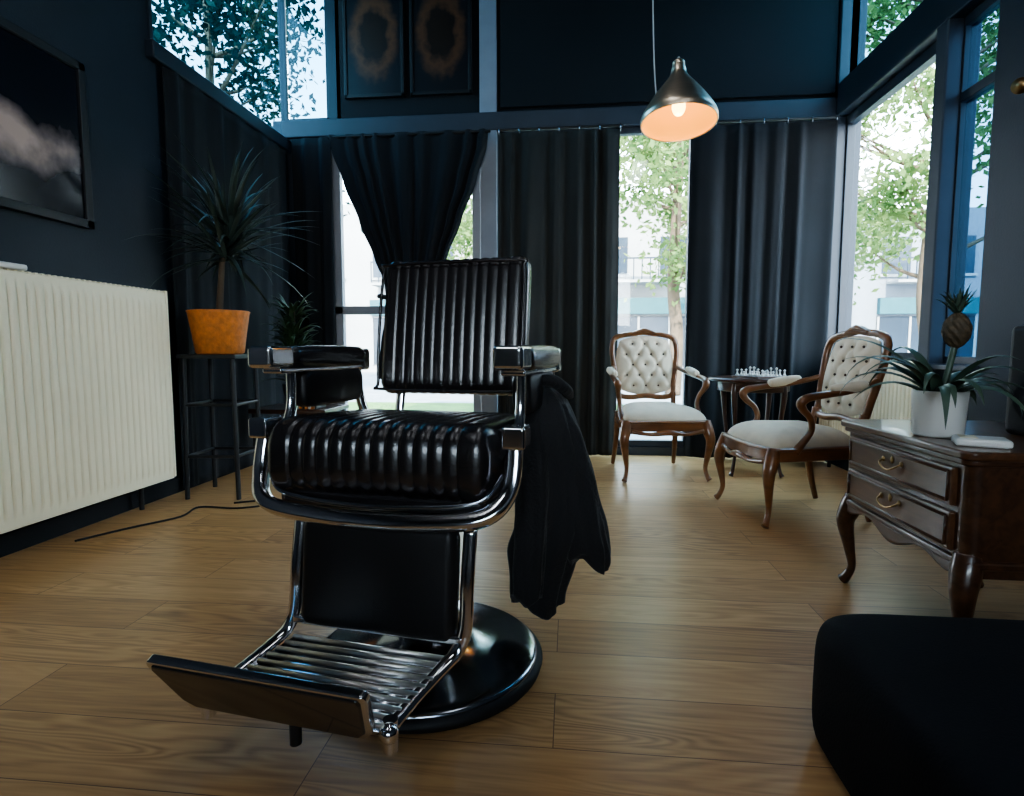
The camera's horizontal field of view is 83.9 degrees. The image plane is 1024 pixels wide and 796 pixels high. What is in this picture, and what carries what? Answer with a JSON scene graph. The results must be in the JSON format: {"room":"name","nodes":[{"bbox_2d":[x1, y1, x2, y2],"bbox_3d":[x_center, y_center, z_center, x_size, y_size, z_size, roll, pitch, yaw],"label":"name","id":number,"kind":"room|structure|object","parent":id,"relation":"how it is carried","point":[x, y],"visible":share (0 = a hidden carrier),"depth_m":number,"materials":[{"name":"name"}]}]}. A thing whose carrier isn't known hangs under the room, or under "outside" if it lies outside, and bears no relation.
{"room":"salon","nodes":[
{"label":"salon","id":0,"kind":"room"},
{"bbox_2d":[0,261,26,270],"bbox_3d":[-2.064,-0.510,2.104,0.160,0.024,0.440,0,5,6],"label":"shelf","id":1,"kind":"object","parent":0,"point":[5,265],"depth_m":2.25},
{"bbox_2d":[0,0,170,534],"bbox_3d":[-2.439,-1.146,0.428,0.200,3.950,5.750,0,5,6],"label":"wall","id":2,"kind":"structure","parent":0,"point":[108,37],"depth_m":2.93,"materials":[{"name":"blue paint"}]},
{"bbox_2d":[0,16,94,228],"bbox_3d":[-2.140,-1.174,2.216,0.035,0.780,1.160,0,5,6],"label":"framed picture","id":3,"kind":"object","parent":2,"relation":"attached to","point":[45,163],"visible":1,"depth_m":2.55,"materials":[{"name":"black metal"}]},
{"bbox_2d":[146,0,152,38],"bbox_3d":[-2.068,-2.676,3.174,0.060,1.370,0.030,0,5,6],"label":"window frame","id":4,"kind":"structure","parent":2,"relation":"attached to","point":[149,2],"depth_m":3.21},
{"bbox_2d":[186,309,250,353],"bbox_3d":[-1.735,-0.388,3.382,0.343,0.255,0.343,0,5,6],"label":"plant pot","id":5,"kind":"object","parent":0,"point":[213,331],"depth_m":3.26,"materials":[{"name":"ceramic"}]},
{"bbox_2d":[282,384,285,403],"bbox_3d":[-1.635,-0.027,4.301,0.180,0.160,0.180,0,5,6],"label":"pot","id":6,"kind":"object","parent":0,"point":[283,385],"depth_m":4.24,"materials":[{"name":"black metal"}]},
{"bbox_2d":[286,139,337,415],"bbox_3d":[-1.696,-0.898,4.918,0.380,2.550,0.120,0,5,6],"label":"wall","id":7,"kind":"structure","parent":0,"point":[289,156],"depth_m":4.83,"materials":[{"name":"blue paint"}]},
{"bbox_2d":[0,465,251,557],"bbox_3d":[-2.253,0.711,1.360,0.015,0.090,7.320,0,5,6],"label":"baseboard","id":8,"kind":"structure","parent":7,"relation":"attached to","point":[11,542],"depth_m":2.79,"materials":[{"name":"black wood"}]},
{"bbox_2d":[145,39,291,153],"bbox_3d":[-1.957,-2.027,3.980,0.070,0.100,1.600,0,5,6],"label":"trim","id":9,"kind":"structure","parent":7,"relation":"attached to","point":[155,52],"depth_m":3.68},
{"bbox_2d":[162,66,289,488],"bbox_3d":[-1.927,-0.736,4.078,0.045,2.470,1.428,0,5,6],"label":"drape","id":10,"kind":"object","parent":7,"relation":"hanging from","point":[198,121],"visible":0.54,"depth_m":3.81,"materials":[{"name":"black fabric"}]},
{"bbox_2d":[281,0,288,120],"bbox_3d":[-1.907,-2.811,4.750,0.060,1.370,0.030,0,5,6],"label":"window frame","id":11,"kind":"structure","parent":7,"relation":"attached to","point":[283,7],"depth_m":4.74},
{"bbox_2d":[324,0,328,118],"bbox_3d":[-1.523,-2.899,4.719,0.030,1.190,0.060,0,5,6],"label":"window frame","id":12,"kind":"structure","parent":7,"relation":"attached to","point":[325,16],"depth_m":4.70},
{"bbox_2d":[331,150,347,410],"bbox_3d":[-1.473,-0.896,4.886,0.070,2.550,0.060,0,5,6],"label":"window frame","id":13,"kind":"structure","parent":7,"relation":"attached to","point":[337,182],"depth_m":4.83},
{"bbox_2d":[335,306,384,314],"bbox_3d":[-0.881,-0.746,4.838,1.260,0.070,0.060,0,5,6],"label":"transom","id":14,"kind":"object","parent":7,"relation":"attached to","point":[347,310],"visible":0.24,"depth_m":4.85,"materials":[{"name":"grey metal"}]},
{"bbox_2d":[342,0,404,99],"bbox_3d":[-1.117,-2.914,4.605,0.500,0.940,0.038,0,5,6],"label":"painting","id":15,"kind":"object","parent":7,"relation":"attached to","point":[373,30],"visible":1,"depth_m":4.60,"materials":[{"name":"black metal"}]},
{"bbox_2d":[409,0,471,96],"bbox_3d":[-0.570,-2.909,4.549,0.500,0.940,0.038,0,5,6],"label":"painting","id":16,"kind":"object","parent":7,"relation":"attached to","point":[440,31],"visible":1,"depth_m":4.55,"materials":[{"name":"black metal"}]},
{"bbox_2d":[334,0,839,117],"bbox_3d":[0.518,-2.882,4.522,3.930,1.190,0.120,0,5,6],"label":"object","id":17,"kind":"structure","parent":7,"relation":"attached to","point":[408,105],"depth_m":4.61,"materials":[{"name":"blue paint"}]},
{"bbox_2d":[500,0,838,108],"bbox_3d":[1.172,-2.870,4.383,2.540,1.130,0.023,0,5,6],"label":"panel","id":18,"kind":"object","parent":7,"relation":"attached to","point":[553,52],"visible":0.93,"depth_m":4.38,"materials":[{"name":"black paint"}]},
{"bbox_2d":[0,455,1023,795],"bbox_3d":[-0.086,0.828,1.109,4.780,0.100,7.640,0,5,6],"label":"floor","id":19,"kind":"structure","parent":0,"point":[685,667],"depth_m":1.69,"materials":[{"name":"brown wood"}]},
{"bbox_2d":[0,268,176,533],"bbox_3d":[-2.064,0.083,2.281,0.195,1.185,1.794,0,5,6],"label":"radiator","id":20,"kind":"object","parent":19,"relation":"on","point":[87,416],"visible":1,"depth_m":2.54,"materials":[{"name":"white metal"}]},
{"bbox_2d":[74,500,259,541],"bbox_3d":[-1.732,0.613,2.968,0.900,0.009,0.225,-5,7,-44],"label":"power cable","id":21,"kind":"object","parent":19,"relation":"on","point":[192,509],"visible":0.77,"depth_m":2.91,"materials":[{"name":"black rubber"}]},
{"bbox_2d":[175,354,259,499],"bbox_3d":[-1.735,0.158,3.429,0.340,0.840,0.340,0,5,1],"label":"stool","id":22,"kind":"object","parent":19,"relation":"on","point":[205,403],"visible":0.8,"depth_m":3.29,"materials":[{"name":"black metal"}]},
{"bbox_2d":[131,138,316,353],"bbox_3d":[-1.529,-0.892,3.289,0.884,1.275,1.035,0,5,6],"label":"dracaena","id":23,"kind":"object","parent":22,"relation":"on","point":[219,330],"visible":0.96,"depth_m":3.26,"materials":[{"name":"plant"}]},
{"bbox_2d":[150,60,290,478],"bbox_3d":[-2.070,-0.764,4.115,0.200,2.560,1.570,0,5,6],"label":"wall","id":24,"kind":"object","parent":19,"relation":"on","point":[155,70],"visible":0.14,"depth_m":3.35,"materials":[{"name":"blue paint"}]},
{"bbox_3d":[-1.988,-2.076,4.020,0.060,0.030,1.620,0,5,6],"label":"rail","id":25,"kind":"object","parent":24,"relation":"on","visible":0},
{"bbox_2d":[151,0,284,133],"bbox_3d":[-1.988,-2.744,3.962,0.006,1.340,1.590,0,5,6],"label":"glass","id":26,"kind":"object","parent":25,"relation":"on","point":[236,45],"visible":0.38,"depth_m":4.05,"materials":[{"name":"clear glass"}]},
{"bbox_2d":[248,404,348,453],"bbox_3d":[-1.548,0.287,4.198,0.560,0.450,0.440,0,5,6],"label":"table","id":27,"kind":"object","parent":19,"relation":"on","point":[279,409],"visible":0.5,"depth_m":4.00,"materials":[{"name":"brown wood"}]},
{"bbox_2d":[263,292,321,403],"bbox_3d":[-1.638,-0.369,4.268,0.460,0.846,0.430,-4,6,-39],"label":"potted fern","id":28,"kind":"object","parent":27,"relation":"on","point":[291,336],"visible":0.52,"depth_m":4.22,"materials":[{"name":"green plant"}]},
{"bbox_2d":[297,405,325,408],"bbox_3d":[-1.411,-0.035,4.025,0.167,0.214,0.160,0,5,6],"label":"magazines","id":29,"kind":"object","parent":27,"relation":"on","point":[322,406],"visible":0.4,"depth_m":3.96,"materials":[{"name":"paper"}]},
{"bbox_2d":[146,255,560,755],"bbox_3d":[-0.283,0.156,1.512,0.724,1.170,1.004,1,5,15],"label":"barber chair","id":30,"kind":"object","parent":19,"relation":"on","point":[379,501],"visible":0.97,"depth_m":1.34,"materials":[{"name":"black leather"}]},
{"bbox_2d":[268,409,514,503],"bbox_3d":[-0.261,0.141,1.592,0.578,0.202,0.566,1,2,15],"label":"seat cushion","id":31,"kind":"object","parent":30,"relation":"on","point":[359,456],"depth_m":1.34,"materials":[{"name":"black leather"}]},
{"bbox_2d":[381,255,530,395],"bbox_3d":[-0.189,-0.237,1.894,0.498,0.454,0.106,1,-4,15],"label":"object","id":32,"kind":"object","parent":30,"relation":"on","point":[444,320],"depth_m":1.84,"materials":[{"name":"black leather"}]},
{"bbox_2d":[507,374,610,619],"bbox_3d":[0.130,0.279,1.637,0.285,0.702,0.201,-1,5,-10],"label":"jacket","id":33,"kind":"object","parent":30,"relation":"hanging from","point":[560,520],"visible":0.88,"depth_m":1.56,"materials":[{"name":"fabric"}]},
{"bbox_2d":[472,169,480,411],"bbox_3d":[-0.289,-0.885,4.766,0.070,2.550,0.060,0,5,6],"label":"window frame","id":34,"kind":"structure","parent":19,"relation":"on","point":[476,192],"depth_m":4.69,"materials":[{"name":"grey metal"}]},
{"bbox_2d":[479,0,497,411],"bbox_3d":[-0.183,-1.513,4.711,0.140,3.950,0.160,0,5,6],"label":"pier","id":35,"kind":"object","parent":19,"relation":"on","point":[487,8],"visible":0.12,"depth_m":4.59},
{"bbox_2d":[616,446,683,455],"bbox_3d":[0.294,0.424,4.829,4.380,0.070,0.120,0,5,6],"label":"toe kick","id":36,"kind":"object","parent":19,"relation":"on","point":[633,450],"visible":0.02,"depth_m":4.68,"materials":[{"name":"black"}]},
{"bbox_2d":[618,439,683,446],"bbox_3d":[1.179,0.373,4.724,2.600,0.050,0.060,0,5,6],"label":"rail","id":37,"kind":"object","parent":19,"relation":"on","point":[632,442],"visible":0.06,"depth_m":4.70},
{"bbox_2d":[606,328,714,482],"bbox_3d":[1.003,0.014,4.008,0.653,1.029,0.707,0,5,-2],"label":"upholstered armchair","id":38,"kind":"object","parent":19,"relation":"on","point":[643,366],"visible":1,"depth_m":4.21,"materials":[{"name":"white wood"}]},
{"bbox_2d":[622,402,705,420],"bbox_3d":[1.005,0.082,3.956,0.548,0.100,0.513,0,5,-2],"label":"seat cushion","id":39,"kind":"object","parent":38,"relation":"on","point":[633,411],"depth_m":3.75,"materials":[{"name":"beige fabric"}]},
{"bbox_2d":[708,375,789,477],"bbox_3d":[1.680,0.191,4.002,0.600,0.674,0.600,-1,5,-14],"label":"round side table","id":40,"kind":"object","parent":19,"relation":"on","point":[726,383],"visible":0.44,"depth_m":3.84,"materials":[{"name":"brown wood"}]},
{"bbox_2d":[732,375,782,378],"bbox_3d":[1.704,-0.146,3.910,0.260,0.014,0.260,-1,5,-16],"label":"board","id":41,"kind":"object","parent":40,"relation":"on","point":[739,376],"visible":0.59,"depth_m":3.79,"materials":[{"name":"brown wood"}]},
{"bbox_2d":[714,325,892,528],"bbox_3d":[1.517,0.114,3.020,0.686,0.998,0.634,0,5,-4],"label":"upholstered armchair","id":42,"kind":"object","parent":19,"relation":"on","point":[771,443],"visible":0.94,"depth_m":2.89,"materials":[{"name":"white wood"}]},
{"bbox_2d":[727,420,849,447],"bbox_3d":[1.462,0.176,3.021,0.498,0.097,0.532,0,5,-4],"label":"seat cushion","id":43,"kind":"object","parent":42,"relation":"on","point":[755,433],"depth_m":2.84,"materials":[{"name":"beige fabric"}]},
{"bbox_2d":[827,0,861,357],"bbox_3d":[2.541,-1.488,4.420,0.180,3.950,0.190,0,5,6],"label":"pillar","id":44,"kind":"structure","parent":19,"relation":"on","point":[845,34],"depth_m":4.31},
{"bbox_2d":[819,360,918,466],"bbox_3d":[2.317,0.148,3.736,0.110,0.806,1.158,0,5,6],"label":"radiator","id":45,"kind":"object","parent":19,"relation":"on","point":[893,402],"visible":0.18,"depth_m":3.34,"materials":[{"name":"white metal"}]},
{"bbox_2d":[812,614,1023,795],"bbox_3d":[1.018,0.644,0.925,0.782,0.298,0.732,0,5,6],"label":"pouf","id":46,"kind":"object","parent":19,"relation":"on","point":[903,705],"visible":1,"depth_m":1.01,"materials":[{"name":"fabric"}]},
{"bbox_2d":[836,419,1023,617],"bbox_3d":[1.437,0.416,1.776,0.543,0.615,0.701,0,5,6],"label":"dresser","id":47,"kind":"object","parent":19,"relation":"on","point":[962,505],"visible":0.94,"depth_m":1.56,"materials":[{"name":"brown wood"}]},
{"bbox_2d":[833,284,1023,438],"bbox_3d":[1.235,-0.111,1.704,0.516,0.446,0.513,-5,7,-45],"label":"plant","id":48,"kind":"object","parent":47,"relation":"on","point":[939,407],"visible":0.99,"depth_m":1.65,"materials":[{"name":"green plant"}]},
{"bbox_2d":[951,434,1013,448],"bbox_3d":[1.260,0.116,1.531,0.120,0.024,0.090,3,6,31],"label":"book","id":49,"kind":"object","parent":47,"relation":"on","point":[958,439],"visible":1,"depth_m":1.50,"materials":[{"name":"white paper"}]},
{"bbox_2d":[1005,325,1023,435],"bbox_3d":[1.591,-0.048,1.649,0.168,0.330,0.200,-1,5,-9],"label":"loudspeaker","id":50,"kind":"object","parent":47,"relation":"on","point":[1014,425],"visible":0.88,"depth_m":1.70,"materials":[{"name":"black metal"}]},
{"bbox_2d":[932,369,972,419],"bbox_3d":[2.488,0.161,3.740,0.200,0.780,1.790,0,5,6],"label":"parapet","id":51,"kind":"object","parent":19,"relation":"on","point":[940,372],"visible":0.02,"depth_m":2.87,"materials":[{"name":"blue paint"}]},
{"bbox_2d":[930,364,978,371],"bbox_3d":[2.438,-0.214,3.612,0.200,0.030,1.650,0,5,6],"label":"trim","id":52,"kind":"structure","parent":51,"relation":"attached to","point":[956,367],"depth_m":2.93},
{"bbox_2d":[890,352,916,360],"bbox_3d":[2.481,-0.273,3.830,0.060,0.070,1.300,0,5,6],"label":"rail","id":53,"kind":"object","parent":52,"relation":"on","point":[906,355],"visible":0.02,"depth_m":3.50,"materials":[{"name":"grey metal"}]},
{"bbox_2d":[918,18,964,363],"bbox_3d":[2.391,-1.096,3.123,0.170,1.830,0.100,0,5,6],"label":"pillar","id":54,"kind":"structure","parent":52,"relation":"on","point":[950,35],"depth_m":3.09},
{"bbox_2d":[943,356,975,364],"bbox_3d":[2.396,-0.192,3.003,0.060,0.050,0.370,0,5,6],"label":"rail","id":55,"kind":"object","parent":52,"relation":"on","point":[958,360],"visible":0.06,"depth_m":2.98,"materials":[{"name":"grey metal"}]},
{"bbox_2d":[952,3,999,356],"bbox_3d":[2.396,-1.079,2.927,0.006,1.780,0.320,0,5,6],"label":"glass","id":56,"kind":"object","parent":55,"relation":"on","point":[984,32],"visible":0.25,"depth_m":2.95,"materials":[{"name":"glass"}]},
{"bbox_2d":[282,97,836,138],"bbox_3d":[0.244,-2.221,4.602,4.480,0.140,0.170,0,5,6],"label":"beam","id":57,"kind":"structure","parent":0,"point":[629,116],"depth_m":4.53,"materials":[{"name":"blue paint"}]},
{"bbox_2d":[287,118,327,120],"bbox_3d":[-1.697,-2.322,4.786,0.380,0.030,0.060,0,5,6],"label":"rail","id":58,"kind":"object","parent":57,"relation":"on","point":[303,118],"visible":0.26,"depth_m":4.76,"materials":[{"name":"metal"}]},
{"bbox_2d":[286,0,326,118],"bbox_3d":[-1.697,-2.900,4.737,0.350,1.160,0.006,0,5,6],"label":"glass","id":59,"kind":"object","parent":58,"relation":"on","point":[305,18],"visible":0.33,"depth_m":4.74,"materials":[{"name":"clear glass"}]},
{"bbox_2d":[291,137,336,414],"bbox_3d":[-1.653,-0.853,4.799,0.343,2.580,0.053,0,5,6],"label":"drape","id":60,"kind":"object","parent":57,"relation":"hanging from","point":[311,157],"visible":0.73,"depth_m":4.75,"materials":[{"name":"black fabric"}]},
{"bbox_2d":[326,0,340,118],"bbox_3d":[-1.457,-2.899,4.722,0.100,1.190,0.120,0,5,6],"label":"stud","id":61,"kind":"object","parent":57,"relation":"on","point":[330,6],"visible":0.44,"depth_m":4.67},
{"bbox_2d":[328,128,490,378],"bbox_3d":[-0.832,-1.140,4.639,1.330,1.980,0.179,0,5,6],"label":"curtain","id":62,"kind":"object","parent":57,"relation":"hanging from","point":[409,193],"visible":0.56,"depth_m":4.60,"materials":[{"name":"black fabric"}]},
{"bbox_2d":[496,123,622,455],"bbox_3d":[0.366,-0.830,4.536,0.980,2.589,0.075,0,5,5],"label":"curtain","id":63,"kind":"object","parent":57,"relation":"hanging from","point":[559,190],"visible":0.71,"depth_m":4.50,"materials":[{"name":"black fabric"}]},
{"bbox_2d":[497,119,830,446],"bbox_3d":[1.179,-0.873,4.617,2.600,2.550,0.060,0,5,6],"label":"window","id":64,"kind":"structure","parent":57,"relation":"attached to","point":[625,131],"depth_m":4.55,"materials":[{"name":"grey metal"}]},
{"bbox_2d":[971,0,1023,422],"bbox_3d":[2.112,-1.102,-0.083,0.200,3.950,5.650,0,5,6],"label":"wall","id":65,"kind":"structure","parent":0,"point":[1001,303],"depth_m":2.65,"materials":[{"name":"blue paint"}]},
{"bbox_2d":[826,460,848,470],"bbox_3d":[2.089,0.749,0.921,0.015,0.090,7.320,0,5,6],"label":"baseboard","id":66,"kind":"structure","parent":65,"relation":"attached to","point":[844,464],"depth_m":4.17,"materials":[{"name":"black paint"}]},
{"bbox_2d":[835,0,984,115],"bbox_3d":[2.454,-2.168,3.509,0.180,0.240,1.720,0,5,6],"label":"beam","id":67,"kind":"structure","parent":65,"relation":"attached to","point":[917,32],"depth_m":3.49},
{"bbox_2d":[684,114,839,457],"bbox_3d":[1.888,-0.817,4.386,1.080,2.589,0.081,0,5,6],"label":"curtain","id":68,"kind":"object","parent":67,"relation":"hanging from","point":[762,195],"visible":0.77,"depth_m":4.36,"materials":[{"name":"black fabric"}]},
{"bbox_2d":[850,0,855,68],"bbox_3d":[2.544,-2.902,4.228,0.060,1.100,0.050,0,5,6],"label":"window","id":69,"kind":"structure","parent":67,"relation":"on","point":[855,0],"depth_m":4.22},
{"bbox_2d":[836,17,970,361],"bbox_3d":[2.478,-1.148,3.730,0.060,1.830,1.350,0,5,6],"label":"window","id":70,"kind":"structure","parent":67,"relation":"attached to","point":[927,58],"depth_m":3.69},
{"bbox_2d":[965,0,999,25],"bbox_3d":[2.396,-1.966,2.851,0.060,0.050,0.370,0,5,6],"label":"window","id":71,"kind":"structure","parent":67,"relation":"attached to","point":[986,6],"depth_m":2.89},
{"bbox_3d":[2.462,-2.310,3.470,0.060,0.050,1.670,0,5,6],"label":"rail","id":72,"kind":"object","parent":67,"relation":"on","visible":0},
{"bbox_2d":[853,0,922,68],"bbox_3d":[2.462,-2.833,3.425,0.006,1.050,1.620,0,5,6],"label":"glass","id":73,"kind":"object","parent":72,"relation":"on","point":[875,20],"visible":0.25,"depth_m":3.94,"materials":[{"name":"clear glass"}]},
{"bbox_2d":[1010,77,1023,93],"bbox_3d":[2.189,-1.305,2.397,0.192,0.080,0.069,-2,5,-19],"label":"wall spotlight","id":74,"kind":"object","parent":65,"relation":"attached to","point":[1017,87],"visible":1,"depth_m":2.37,"materials":[{"name":"gold metal"}]},
{"bbox_3d":[-0.079,-3.237,0.825,4.780,0.150,7.770,0,5,6],"label":"ceiling","id":75,"kind":"structure","parent":0,"visible":0},
{"bbox_2d":[640,0,718,141],"bbox_3d":[0.766,-2.312,2.935,0.376,1.914,0.734,-2,5,-22],"label":"pendant lamp","id":76,"kind":"object","parent":75,"relation":"hanging from","point":[681,109],"visible":1,"depth_m":2.89,"materials":[{"name":"metal"}]},
{"label":"outside","id":77,"kind":"structure","parent":0,"visible":0},
{"bbox_2d":[619,432,681,439],"bbox_3d":[5.587,0.475,5.585,50.000,0.080,2.280,0,5,6],"label":"sidewalk","id":78,"kind":"structure","parent":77,"point":[632,436],"depth_m":5.89,"materials":[{"name":"white concrete"}]},
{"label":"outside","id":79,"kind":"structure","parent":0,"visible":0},
{"bbox_2d":[348,372,682,404],"bbox_3d":[13.227,-1.619,31.234,100.000,0.130,55.130,0,5,6],"label":"ground","id":80,"kind":"structure","parent":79,"point":[369,378],"depth_m":11.71,"materials":[{"name":"concrete"}]},
{"bbox_2d":[285,0,363,234],"bbox_3d":[-5.679,-4.830,10.372,6.194,9.808,5.636,-1,5,-10],"label":"street tree","id":81,"kind":"object","parent":80,"relation":"on","point":[348,203],"visible":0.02,"depth_m":11.54,"materials":[{"name":"green plant"}]},
{"bbox_2d":[447,198,472,259],"bbox_3d":[-0.265,-5.062,15.422,6.038,9.411,6.087,3,6,31],"label":"street tree","id":82,"kind":"object","parent":80,"relation":"on","point":[465,229],"visible":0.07,"depth_m":13.79,"materials":[{"name":"green plant"}]},
{"bbox_2d":[348,402,622,410],"bbox_3d":[5.823,0.281,7.905,50.000,0.070,2.400,0,5,6],"label":"grass verge","id":83,"kind":"structure","parent":80,"relation":"on","point":[352,405],"depth_m":9.18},
{"bbox_2d":[343,195,687,371],"bbox_3d":[-1.150,-4.975,27.938,20.000,7.120,8.000,0,5,6],"label":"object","id":84,"kind":"object","parent":80,"relation":"on","point":[358,254],"visible":0.02,"depth_m":24.27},
{"bbox_2d":[369,300,384,315],"bbox_3d":[-4.152,-3.835,24.191,3.800,0.650,0.270,0,5,6],"label":"shop sign","id":85,"kind":"object","parent":84,"relation":"attached to","point":[372,302],"visible":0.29,"depth_m":24.21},
{"bbox_2d":[373,256,381,277],"bbox_3d":[-5.383,-5.874,24.267,1.100,1.500,0.080,0,5,6],"label":"pane","id":86,"kind":"object","parent":84,"relation":"attached to","point":[375,268],"visible":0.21,"depth_m":24.31,"materials":[{"name":"clear glass"}]},
{"bbox_2d":[371,283,384,286],"bbox_3d":[-4.634,-4.732,23.825,2.300,0.100,0.900,0,5,6],"label":"balcony","id":87,"kind":"object","parent":84,"relation":"attached to","point":[372,284],"visible":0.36,"depth_m":23.49,"materials":[{"name":"white"}]},
{"bbox_2d":[370,263,371,282],"bbox_3d":[-5.802,-5.154,23.474,0.040,0.800,0.040,0,5,6],"label":"baluster","id":88,"kind":"object","parent":87,"relation":"on","point":[370,263],"visible":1,"depth_m":23.46,"materials":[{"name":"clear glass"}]},
{"bbox_2d":[373,318,383,364],"bbox_3d":[-4.141,-2.425,24.426,3.800,2.000,0.100,0,5,6],"label":"shopfront","id":89,"kind":"object","parent":84,"relation":"attached to","point":[375,320],"visible":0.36,"depth_m":24.51,"materials":[{"name":"clear glass"}]},
{"bbox_2d":[371,318,373,364],"bbox_3d":[-5.995,-2.438,24.579,0.080,2.000,0.110,0,5,6],"label":"shop mullion","id":90,"kind":"object","parent":89,"relation":"attached to","point":[372,329],"visible":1,"depth_m":24.52,"materials":[{"name":"white metal"}]},
{"bbox_2d":[619,237,627,273],"bbox_3d":[4.167,-5.791,23.301,1.100,1.500,0.080,0,5,6],"label":"pane","id":91,"kind":"object","parent":84,"relation":"attached to","point":[623,241],"visible":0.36,"depth_m":23.21,"materials":[{"name":"clear glass"}]},
{"bbox_2d":[619,274,629,276],"bbox_3d":[4.163,-4.990,23.324,1.300,0.100,0.170,0,5,6],"label":"sill","id":92,"kind":"structure","parent":84,"relation":"attached to","point":[620,275],"depth_m":23.20,"materials":[{"name":"white"}]},
{"bbox_2d":[618,279,666,284],"bbox_3d":[5.315,-4.646,22.818,2.300,0.100,0.900,0,5,6],"label":"balcony","id":93,"kind":"object","parent":84,"relation":"attached to","point":[631,281],"visible":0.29,"depth_m":22.58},
{"bbox_2d":[619,257,665,258],"bbox_3d":[5.271,-5.486,22.317,2.300,0.060,0.080,0,5,6],"label":"rail","id":94,"kind":"object","parent":93,"relation":"attached to","point":[619,257],"visible":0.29,"depth_m":22.32,"materials":[{"name":"metal"}]},
{"bbox_2d":[618,297,684,313],"bbox_3d":[5.796,-3.749,23.184,3.800,0.650,0.270,0,5,6],"label":"shop sign","id":95,"kind":"object","parent":84,"relation":"attached to","point":[651,305],"visible":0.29,"depth_m":23.09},
{"bbox_2d":[618,316,684,365],"bbox_3d":[5.808,-2.339,23.419,3.800,2.000,0.100,0,5,6],"label":"shopfront","id":96,"kind":"object","parent":84,"relation":"attached to","point":[654,323],"visible":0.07,"depth_m":23.34,"materials":[{"name":"clear glass"}]},
{"bbox_2d":[637,316,639,329],"bbox_3d":[5.188,-2.341,23.447,0.080,2.000,0.110,0,5,6],"label":"shop mullion","id":97,"kind":"object","parent":96,"relation":"attached to","point":[638,323],"visible":0.36,"depth_m":23.33,"materials":[{"name":"white metal"}]},
{"bbox_2d":[660,236,686,273],"bbox_3d":[6.555,-5.771,23.059,1.100,1.500,0.080,0,5,6],"label":"pane","id":98,"kind":"object","parent":84,"relation":"attached to","point":[666,237],"visible":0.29,"depth_m":23.02,"materials":[{"name":"clear glass"}]},
{"bbox_2d":[619,135,688,394],"bbox_3d":[3.933,-4.850,11.672,5.729,9.627,5.237,-5,7,-44],"label":"street tree","id":99,"kind":"object","parent":80,"relation":"on","point":[653,156],"visible":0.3,"depth_m":11.45,"materials":[{"name":"green plant"}]},
{"bbox_2d":[684,97,924,304],"bbox_3d":[8.740,-5.484,17.048,7.123,9.974,6.723,1,5,9],"label":"street tree","id":100,"kind":"object","parent":80,"relation":"on","point":[880,123],"visible":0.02,"depth_m":16.65,"materials":[{"name":"green plant"}]},
{"bbox_2d":[851,208,925,337],"bbox_3d":[19.346,-4.633,26.887,19.000,6.620,8.000,0,5,6],"label":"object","id":101,"kind":"object","parent":80,"relation":"on","point":[864,313],"visible":0.11,"depth_m":23.32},
{"bbox_2d":[879,274,910,276],"bbox_3d":[15.605,-4.977,23.168,1.300,0.100,0.170,0,5,6],"label":"sill","id":102,"kind":"structure","parent":101,"relation":"attached to","point":[881,275],"depth_m":23.10,"materials":[{"name":"white"}]},
{"bbox_2d":[875,316,917,351],"bbox_3d":[16.853,-2.329,23.303,3.800,2.000,0.100,0,5,6],"label":"shopfront","id":103,"kind":"object","parent":101,"relation":"attached to","point":[897,327],"visible":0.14,"depth_m":23.32,"materials":[{"name":"clear glass"}]},
{"bbox_2d":[875,316,879,339],"bbox_3d":[14.999,-2.342,23.456,0.080,2.000,0.110,0,5,6],"label":"shop mullion","id":104,"kind":"object","parent":103,"relation":"attached to","point":[878,317],"visible":0.36,"depth_m":23.35,"materials":[{"name":"white metal"}]},
{"bbox_2d":[907,316,911,351],"bbox_3d":[16.232,-2.331,23.331,0.080,2.000,0.110,0,5,6],"label":"shop mullion","id":105,"kind":"object","parent":103,"relation":"attached to","point":[910,317],"visible":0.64,"depth_m":23.25,"materials":[{"name":"white metal"}]},
{"bbox_2d":[877,297,915,313],"bbox_3d":[16.841,-3.739,23.067,3.800,0.650,0.270,0,5,6],"label":"shop sign","id":106,"kind":"object","parent":101,"relation":"attached to","point":[895,305],"visible":0.36,"depth_m":23.06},
{"bbox_2d":[881,236,911,273],"bbox_3d":[15.610,-5.778,23.144,1.100,1.500,0.080,0,5,6],"label":"pane","id":107,"kind":"object","parent":101,"relation":"attached to","point":[908,248],"visible":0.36,"depth_m":23.11,"materials":[{"name":"clear glass"}]},
{"bbox_2d":[886,279,916,283],"bbox_3d":[16.360,-4.636,22.702,2.300,0.100,0.900,0,5,6],"label":"balcony","id":108,"kind":"object","parent":101,"relation":"attached to","point":[899,281],"visible":0.43,"depth_m":22.58,"materials":[{"name":"white concrete"}]},
{"bbox_2d":[854,63,934,341],"bbox_3d":[7.908,-4.417,10.472,5.981,8.972,5.862,-2,5,-20],"label":"street tree","id":109,"kind":"object","parent":80,"relation":"on","point":[911,193],"visible":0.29,"depth_m":10.52,"materials":[{"name":"green plant"}]},
{"bbox_3d":[2.380,-1.065,2.768,0.060,1.830,0.050,0,5,6],"label":"door frame","id":110,"kind":"structure","parent":0,"visible":0},
{"bbox_2d":[960,70,995,101],"bbox_3d":[2.396,-1.582,2.884,0.060,0.050,0.370,0,5,6],"label":"transom","id":111,"kind":"object","parent":110,"relation":"attached to","point":[988,81],"visible":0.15,"depth_m":2.90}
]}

